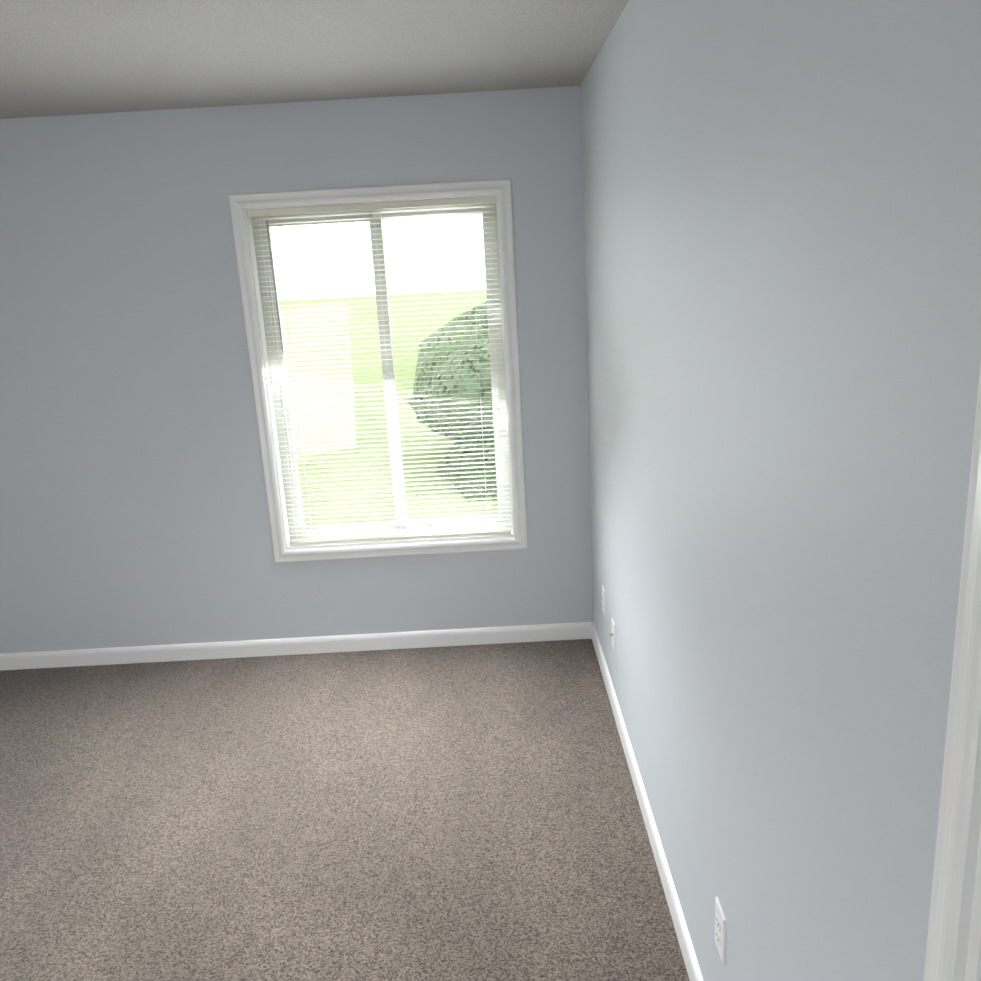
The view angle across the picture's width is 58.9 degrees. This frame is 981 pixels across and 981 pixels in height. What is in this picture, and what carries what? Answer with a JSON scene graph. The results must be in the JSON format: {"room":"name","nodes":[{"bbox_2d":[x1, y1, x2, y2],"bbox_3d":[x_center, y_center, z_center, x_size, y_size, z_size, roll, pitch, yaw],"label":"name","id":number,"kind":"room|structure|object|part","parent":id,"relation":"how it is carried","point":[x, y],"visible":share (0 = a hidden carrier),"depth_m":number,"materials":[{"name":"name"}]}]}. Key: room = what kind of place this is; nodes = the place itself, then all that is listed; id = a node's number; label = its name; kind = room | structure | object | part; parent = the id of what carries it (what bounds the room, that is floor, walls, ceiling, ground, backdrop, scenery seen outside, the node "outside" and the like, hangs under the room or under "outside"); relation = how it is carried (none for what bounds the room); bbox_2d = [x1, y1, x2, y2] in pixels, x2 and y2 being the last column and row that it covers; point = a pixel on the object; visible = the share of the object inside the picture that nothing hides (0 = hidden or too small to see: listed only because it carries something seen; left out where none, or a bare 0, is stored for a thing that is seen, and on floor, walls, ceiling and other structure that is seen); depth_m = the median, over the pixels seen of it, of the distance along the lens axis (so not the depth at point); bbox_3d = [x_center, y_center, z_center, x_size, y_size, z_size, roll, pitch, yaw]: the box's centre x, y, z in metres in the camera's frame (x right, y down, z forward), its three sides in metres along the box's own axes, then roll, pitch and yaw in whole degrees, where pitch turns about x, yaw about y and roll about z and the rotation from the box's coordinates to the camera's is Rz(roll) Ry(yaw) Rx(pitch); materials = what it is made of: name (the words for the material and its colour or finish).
{"room":"empty bedroom","nodes":[
{"label":"empty bedroom","id":0,"kind":"room"},
{"bbox_2d":[0,86,593,653],"bbox_3d":[-1.146,-0.403,3.930,3.436,2.440,0.140,-3,15,0],"label":"wall","id":1,"kind":"structure","parent":0,"point":[132,500],"depth_m":3.83,"materials":[{"name":"grey paint"}]},
{"bbox_2d":[0,622,593,670],"bbox_3d":[-1.081,0.753,4.162,3.156,0.082,0.013,-3,15,0],"label":"baseboard","id":2,"kind":"structure","parent":1,"relation":"attached to","point":[299,645],"depth_m":4.16,"materials":[{"name":"white wood"}]},
{"bbox_2d":[229,179,527,562],"bbox_3d":[-0.461,-0.499,3.902,1.180,1.630,0.157,-3,15,0],"label":"window","id":3,"kind":"structure","parent":1,"relation":"in","point":[261,214],"depth_m":3.87,"materials":[{"name":"white"}]},
{"bbox_3d":[-0.459,-0.514,3.943,0.928,1.378,0.036,-3,15,0],"label":"glass","id":4,"kind":"part","parent":3,"relation":"part of","materials":[{"name":"clear glass"}]},
{"bbox_2d":[0,0,628,118],"bbox_3d":[-1.196,-1.089,1.557,3.436,0.120,4.365,-3,15,0],"label":"ceiling","id":5,"kind":"structure","parent":0,"point":[66,57],"depth_m":2.70,"materials":[{"name":"white paint"}]},
{"bbox_2d":[0,639,689,980],"bbox_3d":[-1.057,1.379,2.222,3.436,0.120,4.365,-3,15,0],"label":"floor","id":6,"kind":"structure","parent":0,"point":[462,813],"depth_m":2.89,"materials":[{"name":"carpet"}]},
{"bbox_2d":[580,0,980,980],"bbox_3d":[0.520,0.073,1.814,0.140,2.440,4.225,-3,15,0],"label":"wall","id":7,"kind":"structure","parent":0,"point":[782,230],"depth_m":1.30,"materials":[{"name":"grey paint"}]},
{"bbox_2d":[602,585,605,615],"bbox_3d":[0.477,0.466,3.672,0.008,0.114,0.070,-3,15,0],"label":"outlet","id":8,"kind":"object","parent":7,"relation":"attached to","point":[603,601],"visible":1,"depth_m":3.65,"materials":[{"name":"white plastic"}]},
{"bbox_2d":[610,617,615,651],"bbox_3d":[0.477,0.566,3.409,0.017,0.114,0.070,-3,15,0],"label":"outlet plate","id":9,"kind":"object","parent":7,"relation":"attached to","point":[612,634],"visible":1,"depth_m":3.39,"materials":[{"name":"white plastic"}]},
{"bbox_2d":[591,623,702,980],"bbox_3d":[0.507,1.198,2.182,0.013,0.082,4.072,-3,15,0],"label":"baseboard","id":10,"kind":"structure","parent":7,"relation":"attached to","point":[686,947],"depth_m":2.67,"materials":[{"name":"white wood"}]},
{"bbox_2d":[715,897,725,964],"bbox_3d":[0.494,0.951,1.877,0.008,0.114,0.070,-3,15,0],"label":"outlet","id":11,"kind":"object","parent":7,"relation":"attached to","point":[720,930],"visible":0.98,"depth_m":1.86,"materials":[{"name":"white plastic"}]},
{"bbox_2d":[924,363,980,980],"bbox_3d":[0.518,0.595,0.494,0.188,2.120,0.874,-3,15,0],"label":"door frame","id":12,"kind":"structure","parent":7,"relation":"attached to","point":[953,951],"depth_m":0.82,"materials":[{"name":"white wood"}]},
{"label":"outside","id":13,"kind":"structure","parent":0,"visible":0},
{"bbox_2d":[279,290,497,525],"bbox_3d":[0.092,-6.555,33.360,66.000,0.120,59.850,-3,15,0],"label":"ground","id":14,"kind":"structure","parent":13,"point":[331,434],"depth_m":14.02,"materials":[{"name":"green plant"}]},
{"bbox_2d":[407,214,496,500],"bbox_3d":[9.380,-12.389,18.540,27.383,21.032,31.262,-3,15,0],"label":"trees","id":15,"kind":"object","parent":14,"relation":"on","point":[468,378],"depth_m":9.31,"materials":[{"name":"green plant"}]}
]}

